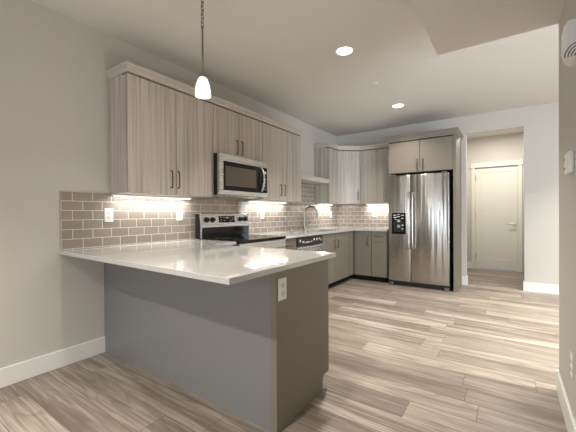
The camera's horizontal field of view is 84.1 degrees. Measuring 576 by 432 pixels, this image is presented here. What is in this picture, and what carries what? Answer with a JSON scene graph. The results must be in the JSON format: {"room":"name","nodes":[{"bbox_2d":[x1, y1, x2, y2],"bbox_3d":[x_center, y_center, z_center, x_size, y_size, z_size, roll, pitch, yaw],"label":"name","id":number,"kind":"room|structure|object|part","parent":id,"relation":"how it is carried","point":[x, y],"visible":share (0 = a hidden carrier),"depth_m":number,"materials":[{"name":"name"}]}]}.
{"room":"kitchen","nodes":[
{"label":"kitchen","id":0,"kind":"room"},
{"bbox_2d":[0,0,336,367],"bbox_3d":[-1.344,-0.212,3.286,0.150,2.780,12.300,0,0,34],"label":"wall","id":1,"kind":"structure","parent":0,"point":[54,82],"depth_m":2.45,"materials":[{"name":"grey paint"}]},
{"bbox_2d":[0,336,104,387],"bbox_3d":[-3.127,1.139,0.540,0.015,0.135,5.430,0,0,34],"label":"baseboard","id":2,"kind":"structure","parent":1,"relation":"attached to","point":[12,374],"depth_m":2.43,"materials":[{"name":"white paint"}]},
{"bbox_2d":[109,73,213,197],"bbox_3d":[-1.172,-0.699,3.101,0.342,1.001,0.931,0,0,34],"label":"upper cabinet","id":3,"kind":"object","parent":1,"relation":"attached to","point":[161,137],"visible":1,"depth_m":2.86,"materials":[{"name":"laminate"}]},
{"bbox_2d":[112,194,191,199],"bbox_3d":[-1.294,-0.186,3.129,0.060,0.024,0.823,0,0,34],"label":"light bar","id":4,"kind":"object","parent":3,"relation":"attached to","point":[114,195],"visible":0.97,"depth_m":3.04,"materials":[{"name":"white plastic"}]},
{"bbox_2d":[114,196,189,199],"bbox_3d":[-1.294,-0.177,3.129,0.044,0.007,0.793,0,0,34],"label":"diffuser","id":5,"kind":"object","parent":4,"relation":"attached to","point":[160,197],"depth_m":3.15,"materials":[{"name":"white plastic"}]},
{"bbox_3d":[-1.197,-0.691,2.835,0.019,0.984,0.464,0,0,34],"label":"door","id":6,"kind":"part","parent":3,"relation":"part of","materials":[{"name":"laminate"}]},
{"bbox_3d":[-0.933,-0.695,3.220,0.019,0.984,0.462,0,0,34],"label":"door","id":7,"kind":"part","parent":3,"relation":"part of","materials":[{"name":"laminate"}]},
{"bbox_2d":[107,60,301,135],"bbox_3d":[-0.686,-1.247,3.826,0.325,0.078,2.718,0,0,34],"label":"crown molding","id":8,"kind":"structure","parent":3,"relation":"on","point":[125,67],"depth_m":3.10,"materials":[{"name":"laminate"}]},
{"bbox_2d":[59,183,336,250],"bbox_3d":[-0.386,-0.155,4.539,0.012,0.808,4.950,0,0,34],"label":"tile backsplash","id":9,"kind":"structure","parent":1,"relation":"attached to","point":[83,225],"depth_m":3.18,"materials":[{"name":"beige tile"}]},
{"bbox_2d":[104,208,112,221],"bbox_3d":[-1.570,-0.008,2.800,0.009,0.120,0.074,0,0,34],"label":"outlet","id":10,"kind":"object","parent":9,"relation":"attached to","point":[108,212],"visible":1,"depth_m":2.80,"materials":[{"name":"white plastic"}]},
{"bbox_2d":[176,209,182,220],"bbox_3d":[-1.155,-0.011,3.405,0.009,0.120,0.074,0,0,34],"label":"outlet","id":11,"kind":"object","parent":9,"relation":"attached to","point":[179,211],"visible":1,"depth_m":3.40,"materials":[{"name":"white plastic"}]},
{"bbox_2d":[213,105,261,160],"bbox_3d":[-0.676,-0.942,3.824,0.342,0.531,0.821,0,0,34],"label":"upper cabinet","id":12,"kind":"object","parent":1,"relation":"attached to","point":[235,134],"visible":0.73,"depth_m":3.69,"materials":[{"name":"laminate"}]},
{"bbox_3d":[-0.691,-0.934,3.573,0.019,0.514,0.390,0,0,34],"label":"door","id":13,"kind":"part","parent":12,"relation":"part of","materials":[{"name":"laminate"}]},
{"bbox_2d":[214,153,267,198],"bbox_3d":[-0.624,-0.447,3.793,0.454,0.450,0.816,0,0,34],"label":"microwave","id":14,"kind":"object","parent":12,"relation":"attached to","point":[238,177],"visible":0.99,"depth_m":3.62,"materials":[{"name":"silver metal"}]},
{"bbox_3d":[-0.521,-0.439,3.685,0.042,0.313,0.646,0,0,34],"label":"door","id":15,"kind":"part","parent":14,"relation":"part of","materials":[{"name":"black glass"}]},
{"bbox_3d":[-0.307,-0.446,3.916,0.069,0.301,0.025,0,0,34],"label":"handle","id":16,"kind":"part","parent":14,"relation":"part of","materials":[{"name":"metal"}]},
{"bbox_3d":[-0.309,-0.442,3.994,0.042,0.313,0.100,0,0,34],"label":"control panel","id":17,"kind":"part","parent":14,"relation":"part of","materials":[{"name":"black glass"}]},
{"bbox_3d":[-0.458,-0.937,3.913,0.019,0.514,0.426,0,0,34],"label":"door","id":18,"kind":"part","parent":12,"relation":"part of","materials":[{"name":"laminate"}]},
{"bbox_2d":[245,123,300,201],"bbox_3d":[-0.178,-0.715,4.549,0.342,1.001,0.929,0,0,34],"label":"upper cabinet","id":19,"kind":"object","parent":1,"relation":"attached to","point":[281,149],"visible":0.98,"depth_m":4.43,"materials":[{"name":"laminate"}]},
{"bbox_2d":[248,200,286,203],"bbox_3d":[-0.278,-0.202,4.610,0.060,0.024,0.850,0,0,34],"label":"light bar","id":20,"kind":"object","parent":19,"relation":"attached to","point":[248,200],"visible":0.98,"depth_m":4.52,"materials":[{"name":"white plastic"}]},
{"bbox_3d":[-0.212,-0.706,4.270,0.019,0.984,0.428,0,0,34],"label":"door","id":21,"kind":"part","parent":19,"relation":"part of","materials":[{"name":"laminate"}]},
{"bbox_3d":[0.052,-0.710,4.654,0.019,0.984,0.496,0,0,34],"label":"door","id":22,"kind":"part","parent":19,"relation":"part of","materials":[{"name":"laminate"}]},
{"bbox_2d":[301,174,328,183],"bbox_3d":[0.337,-0.606,5.326,0.310,0.076,0.922,0,0,34],"label":"wall shelf","id":23,"kind":"object","parent":1,"relation":"attached to","point":[308,179],"visible":0.71,"depth_m":5.26,"materials":[{"name":"laminate"}]},
{"bbox_2d":[314,147,337,203],"bbox_3d":[0.698,-0.724,5.852,0.310,0.991,0.345,0,0,34],"label":"upper cabinet","id":24,"kind":"object","parent":1,"relation":"attached to","point":[325,159],"visible":0.99,"depth_m":5.72,"materials":[{"name":"laminate"}]},
{"bbox_3d":[0.818,-0.717,5.770,0.019,0.974,0.344,0,0,34],"label":"door","id":25,"kind":"part","parent":24,"relation":"part of","materials":[{"name":"laminate"}]},
{"bbox_2d":[313,142,388,150],"bbox_3d":[1.175,-1.262,5.829,1.431,0.078,0.451,0,0,-1],"label":"crown molding","id":26,"kind":"structure","parent":24,"relation":"attached to","point":[327,144],"depth_m":5.81,"materials":[{"name":"laminate"}]},
{"bbox_2d":[0,268,567,431],"bbox_3d":[1.385,1.222,1.428,6.750,0.100,12.300,0,0,34],"label":"floor","id":27,"kind":"structure","parent":0,"point":[482,356],"depth_m":2.30,"materials":[{"name":"wood"}]},
{"bbox_2d":[104,259,328,431],"bbox_3d":[-0.551,0.736,2.650,1.869,0.882,0.992,0,0,34],"label":"base cabinet","id":28,"kind":"object","parent":27,"relation":"on","point":[262,359],"visible":0.7,"depth_m":2.00,"materials":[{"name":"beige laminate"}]},
{"bbox_2d":[60,239,335,284],"bbox_3d":[-0.650,0.279,2.481,1.905,0.030,1.374,0,0,34],"label":"countertop","id":29,"kind":"structure","parent":28,"relation":"on","point":[216,261],"depth_m":2.04,"materials":[{"name":"white stone"}]},
{"bbox_2d":[278,277,286,300],"bbox_3d":[-0.029,0.401,1.752,0.009,0.120,0.074,0,0,34],"label":"outlet","id":30,"kind":"object","parent":28,"relation":"attached to","point":[282,283],"visible":1,"depth_m":1.74,"materials":[{"name":"white plastic"}]},
{"bbox_3d":[0.093,0.736,1.973,0.041,0.882,0.605,0,0,34],"label":"panel","id":31,"kind":"part","parent":28,"relation":"part of","materials":[{"name":"beige laminate"}]},
{"bbox_2d":[195,213,285,248],"bbox_3d":[-0.506,0.556,3.716,0.724,1.186,0.820,0,0,34],"label":"range","id":32,"kind":"object","parent":27,"relation":"on","point":[234,227],"visible":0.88,"depth_m":3.71,"materials":[{"name":"silver metal"}]},
{"bbox_3d":[-1.006,0.113,3.561,0.075,0.279,0.006,0,0,34],"label":"plate","id":33,"kind":"part","parent":32,"relation":"part of","materials":[{"name":"black plastic"}]},
{"bbox_3d":[-0.768,0.048,3.901,0.080,0.163,0.790,0,0,34],"label":"control panel","id":34,"kind":"part","parent":32,"relation":"part of","materials":[{"name":"metal"}]},
{"bbox_2d":[201,235,285,243],"bbox_3d":[-0.514,0.262,3.721,0.625,0.029,0.816,0,0,34],"label":"cooktop","id":35,"kind":"object","parent":32,"relation":"in","point":[240,239],"depth_m":3.61,"materials":[{"name":"black glass"}]},
{"bbox_3d":[-0.275,0.330,3.558,0.040,0.098,0.812,0,0,34],"label":"panel","id":36,"kind":"part","parent":32,"relation":"part of","materials":[{"name":"metal"}]},
{"bbox_2d":[285,238,295,249],"bbox_3d":[-0.216,0.724,4.223,0.641,0.879,0.323,0,0,34],"label":"base cabinet","id":37,"kind":"object","parent":27,"relation":"on","point":[290,243],"visible":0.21,"depth_m":4.08,"materials":[{"name":"beige laminate"}]},
{"bbox_2d":[296,235,322,251],"bbox_3d":[0.071,0.722,4.650,0.617,0.874,0.695,0,0,34],"label":"dishwasher","id":38,"kind":"object","parent":27,"relation":"on","point":[307,243],"visible":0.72,"depth_m":4.47,"materials":[{"name":"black metal"}]},
{"bbox_3d":[0.308,0.733,4.488,0.034,0.643,0.695,0,0,34],"label":"door","id":39,"kind":"part","parent":38,"relation":"part of","materials":[{"name":"metal"}]},
{"bbox_2d":[322,232,348,287],"bbox_3d":[0.553,0.712,5.343,0.641,0.879,0.980,0,0,34],"label":"base cabinet","id":40,"kind":"object","parent":27,"relation":"on","point":[338,243],"visible":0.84,"depth_m":5.20,"materials":[{"name":"beige laminate"}]},
{"bbox_3d":[0.633,0.668,4.966,0.019,0.776,0.446,0,0,34],"label":"door","id":41,"kind":"part","parent":40,"relation":"part of","materials":[{"name":"beige laminate"}]},
{"bbox_3d":[0.910,0.664,5.371,0.019,0.776,0.524,0,0,34],"label":"door","id":42,"kind":"part","parent":40,"relation":"part of","materials":[{"name":"beige laminate"}]},
{"bbox_2d":[345,231,352,280],"bbox_3d":[0.871,0.707,5.834,0.609,0.879,0.182,0,0,34],"label":"base cabinet","id":43,"kind":"object","parent":27,"relation":"on","point":[350,232],"visible":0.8,"depth_m":5.67,"materials":[{"name":"beige laminate"}]},
{"bbox_3d":[1.117,0.660,5.672,0.019,0.776,0.166,0,0,34],"label":"door","id":44,"kind":"part","parent":43,"relation":"part of","materials":[{"name":"beige laminate"}]},
{"bbox_2d":[350,231,372,280],"bbox_3d":[1.225,0.703,6.053,0.945,0.879,0.641,0,0,34],"label":"base cabinet","id":45,"kind":"object","parent":27,"relation":"on","point":[362,240],"visible":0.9,"depth_m":5.65,"materials":[{"name":"beige laminate"}]},
{"bbox_2d":[250,227,387,238],"bbox_3d":[0.720,0.254,5.080,1.222,0.030,2.814,0,0,34],"label":"countertop","id":46,"kind":"structure","parent":45,"relation":"on","point":[310,232],"depth_m":5.00,"materials":[{"name":"white stone"}]},
{"bbox_2d":[303,206,317,229],"bbox_3d":[0.380,0.037,5.384,0.250,0.404,0.127,0,0,10],"label":"kitchen faucet","id":47,"kind":"object","parent":46,"relation":"on","point":[305,224],"visible":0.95,"depth_m":5.35,"materials":[{"name":"metal"}]},
{"bbox_3d":[0.379,-0.016,5.341,0.236,0.298,0.027,0,0,13],"label":"spout","id":48,"kind":"part","parent":47,"relation":"part of","materials":[{"name":"metal"}]},
{"bbox_3d":[1.327,0.659,5.644,0.304,0.776,0.019,0,0,34],"label":"door","id":49,"kind":"part","parent":45,"relation":"part of","materials":[{"name":"beige laminate"}]},
{"bbox_2d":[372,231,388,282],"bbox_3d":[1.728,0.702,5.707,0.270,0.879,0.641,0,0,34],"label":"base cabinet","id":50,"kind":"object","parent":27,"relation":"on","point":[380,240],"visible":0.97,"depth_m":5.47,"materials":[{"name":"beige laminate"}]},
{"bbox_3d":[1.568,0.358,5.475,0.266,0.174,0.019,0,0,34],"label":"drawer","id":51,"kind":"part","parent":50,"relation":"part of","materials":[{"name":"beige laminate"}]},
{"bbox_3d":[1.570,0.748,5.477,0.266,0.598,0.019,0,0,34],"label":"door","id":52,"kind":"part","parent":50,"relation":"part of","materials":[{"name":"beige laminate"}]},
{"bbox_2d":[388,171,453,290],"bbox_3d":[2.210,0.229,5.299,0.918,1.825,0.706,0,0,34],"label":"refrigerator","id":53,"kind":"object","parent":27,"relation":"on","point":[420,206],"visible":1,"depth_m":5.04,"materials":[{"name":"grey metal"}]},
{"bbox_3d":[1.840,0.203,5.258,0.355,1.728,0.068,0,0,34],"label":"door","id":54,"kind":"part","parent":53,"relation":"part of","materials":[{"name":"metal"}]},
{"bbox_3d":[1.923,0.075,5.114,0.033,0.932,0.078,0,0,34],"label":"handle","id":55,"kind":"part","parent":53,"relation":"part of","materials":[{"name":"metal"}]},
{"bbox_3d":[1.978,0.075,5.076,0.033,0.932,0.078,0,0,34],"label":"handle","id":56,"kind":"part","parent":53,"relation":"part of","materials":[{"name":"metal"}]},
{"bbox_3d":[2.221,0.202,4.996,0.556,1.728,0.068,0,0,34],"label":"door","id":57,"kind":"part","parent":53,"relation":"part of","materials":[{"name":"metal"}]},
{"bbox_2d":[453,134,461,291],"bbox_3d":[2.678,-0.040,5.041,0.038,2.362,0.653,0,0,34],"label":"end panel","id":58,"kind":"object","parent":27,"relation":"on","point":[457,262],"visible":1,"depth_m":4.87,"materials":[{"name":"beige laminate"}]},
{"bbox_2d":[32,0,558,138],"bbox_3d":[1.367,-1.658,1.409,6.750,0.100,12.300,0,0,34],"label":"ceiling","id":59,"kind":"structure","parent":0,"point":[280,55],"depth_m":3.23,"materials":[{"name":"white paint"}]},
{"bbox_2d":[195,0,210,98],"bbox_3d":[-0.589,-1.212,2.201,0.124,0.776,0.124,0,0,34],"label":"pendant light","id":60,"kind":"object","parent":59,"relation":"hanging from","point":[202,89],"visible":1,"depth_m":2.19,"materials":[{"name":"white glass"}]},
{"bbox_3d":[-0.589,-1.145,2.202,0.018,0.330,0.018,0,0,34],"label":"rod","id":61,"kind":"part","parent":60,"relation":"part of","materials":[{"name":"silver metal"}]},
{"bbox_3d":[-0.591,-1.444,2.200,0.019,0.290,0.019,0,0,-11],"label":"chain","id":62,"kind":"part","parent":60,"relation":"part of","materials":[{"name":"silver metal"}]},
{"bbox_3d":[-0.587,-0.890,2.204,0.107,0.130,0.107,0,0,34],"label":"lamp shade","id":63,"kind":"part","parent":60,"relation":"part of","materials":[{"name":"white glass"}]},
{"bbox_2d":[335,45,353,55],"bbox_3d":[0.551,-1.609,3.112,0.190,0.009,0.190,0,0,34],"label":"recessed light","id":64,"kind":"object","parent":59,"relation":"in","point":[345,50],"visible":1,"depth_m":3.10,"materials":[{"name":"white plastic"}]},
{"bbox_2d":[391,103,404,107],"bbox_3d":[1.623,-1.626,4.711,0.190,0.009,0.190,0,0,34],"label":"recessed light","id":65,"kind":"object","parent":59,"relation":"in","point":[398,105],"visible":1,"depth_m":4.69,"materials":[{"name":"white plastic"}]},
{"bbox_2d":[337,102,558,284],"bbox_3d":[3.723,-0.255,4.792,6.500,2.780,0.120,0,0,34],"label":"wall","id":66,"kind":"structure","parent":0,"point":[540,123],"depth_m":4.77,"materials":[{"name":"grey paint"}]},
{"bbox_2d":[335,151,360,204],"bbox_3d":[1.097,-0.721,6.154,0.626,0.976,0.596,0,0,34],"label":"upper cabinet","id":67,"kind":"object","parent":66,"relation":"attached to","point":[348,161],"visible":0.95,"depth_m":5.94,"materials":[{"name":"laminate"}]},
{"bbox_2d":[337,204,387,227],"bbox_3d":[1.533,-0.005,6.221,1.253,0.462,0.009,0,0,34],"label":"tile backsplash","id":68,"kind":"structure","parent":66,"relation":"attached to","point":[348,215],"depth_m":6.26,"materials":[{"name":"beige tile"}]},
{"bbox_2d":[360,148,390,203],"bbox_3d":[1.696,-0.730,5.916,0.625,0.991,0.310,0,0,34],"label":"upper cabinet","id":69,"kind":"object","parent":66,"relation":"attached to","point":[374,164],"visible":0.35,"depth_m":5.81,"materials":[{"name":"laminate"}]},
{"bbox_2d":[366,203,387,204],"bbox_3d":[1.734,-0.224,5.994,0.540,0.024,0.060,0,0,34],"label":"light bar","id":70,"kind":"object","parent":69,"relation":"attached to","point":[377,203],"visible":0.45,"depth_m":5.97,"materials":[{"name":"white plastic"}]},
{"bbox_2d":[389,136,452,175],"bbox_3d":[2.248,-0.962,5.307,0.961,0.515,0.685,0,0,34],"label":"upper cabinet","id":71,"kind":"object","parent":66,"relation":"attached to","point":[433,155],"visible":0.98,"depth_m":5.04,"materials":[{"name":"beige laminate"}]},
{"bbox_3d":[1.882,-0.952,5.193,0.486,0.498,0.019,0,0,34],"label":"door","id":72,"kind":"part","parent":71,"relation":"part of","materials":[{"name":"beige laminate"}]},
{"bbox_2d":[386,127,462,143],"bbox_3d":[2.263,-1.268,5.294,1.064,0.095,0.683,0,0,34],"label":"crown molding","id":73,"kind":"structure","parent":71,"relation":"on","point":[449,131],"depth_m":5.01,"materials":[{"name":"beige laminate"}]},
{"bbox_3d":[2.280,-0.953,4.920,0.470,0.498,0.019,0,0,34],"label":"door","id":74,"kind":"part","parent":71,"relation":"part of","materials":[{"name":"beige laminate"}]},
{"bbox_2d":[462,275,467,284],"bbox_3d":[2.951,1.067,5.327,0.082,0.140,0.135,0,0,34],"label":"baseboard","id":75,"kind":"structure","parent":66,"relation":"attached to","point":[464,278],"depth_m":5.28,"materials":[{"name":"white paint"}]},
{"bbox_2d":[523,280,558,294],"bbox_3d":[5.002,1.063,3.920,3.408,0.140,0.135,0,0,34],"label":"baseboard","id":76,"kind":"structure","parent":66,"relation":"attached to","point":[527,286],"depth_m":4.71,"materials":[{"name":"white paint"}]},
{"bbox_2d":[413,0,564,54],"bbox_3d":[-0.448,-1.409,-0.498,0.735,0.350,6.797,0,0,34],"label":"ceiling","id":77,"kind":"structure","parent":0,"point":[450,25],"depth_m":2.04,"materials":[{"name":"white paint"}]},
{"bbox_2d":[467,132,523,271],"bbox_3d":[4.358,-0.270,6.600,1.700,2.780,0.120,0,0,34],"label":"wall","id":78,"kind":"structure","parent":0,"point":[505,147],"depth_m":6.60,"materials":[{"name":"grey paint"}]},
{"bbox_2d":[467,262,471,267],"bbox_3d":[3.827,1.051,6.897,0.244,0.140,0.015,0,0,34],"label":"baseboard","id":79,"kind":"structure","parent":78,"relation":"attached to","point":[469,264],"depth_m":6.84,"materials":[{"name":"white paint"}]},
{"bbox_2d":[475,166,517,270],"bbox_3d":[4.278,0.044,6.579,0.736,2.108,0.112,0,0,34],"label":"door","id":80,"kind":"structure","parent":78,"relation":"in","point":[496,188],"depth_m":6.58,"materials":[{"name":"beige paint"}]},
{"bbox_2d":[471,159,522,271],"bbox_3d":[4.304,0.002,6.608,0.922,2.236,0.134,0,0,34],"label":"trim","id":81,"kind":"structure","parent":78,"relation":"attached to","point":[518,163],"depth_m":6.51,"materials":[{"name":"beige paint"}]},
{"bbox_2d":[559,0,575,420],"bbox_3d":[-0.084,-0.195,-0.730,0.125,2.780,6.805,0,0,34],"label":"wall","id":82,"kind":"structure","parent":0,"point":[567,75],"depth_m":1.81,"materials":[{"name":"grey paint"}]},
{"bbox_2d":[556,369,575,431],"bbox_3d":[-0.071,1.125,-0.715,0.155,0.140,6.820,0,0,34],"label":"baseboard","id":83,"kind":"structure","parent":82,"relation":"attached to","point":[569,419],"depth_m":1.82,"materials":[{"name":"white paint"}]},
{"bbox_2d":[561,18,575,66],"bbox_3d":[1.365,-0.832,1.544,0.062,0.177,0.135,0,0,34],"label":"door chime","id":84,"kind":"object","parent":82,"relation":"attached to","point":[568,37],"visible":1,"depth_m":1.50,"materials":[{"name":"white plastic"}]},
{"bbox_2d":[564,151,573,174],"bbox_3d":[1.477,-0.278,1.679,0.028,0.110,0.135,0,0,34],"label":"thermostat","id":85,"kind":"object","parent":82,"relation":"attached to","point":[569,156],"visible":1,"depth_m":1.63,"materials":[{"name":"white plastic"}]},
{"bbox_2d":[570,351,573,378],"bbox_3d":[1.493,0.785,1.682,0.009,0.120,0.074,0,0,34],"label":"outlet","id":86,"kind":"object","parent":82,"relation":"attached to","point":[571,354],"visible":1,"depth_m":1.67,"materials":[{"name":"white plastic"}]}
]}

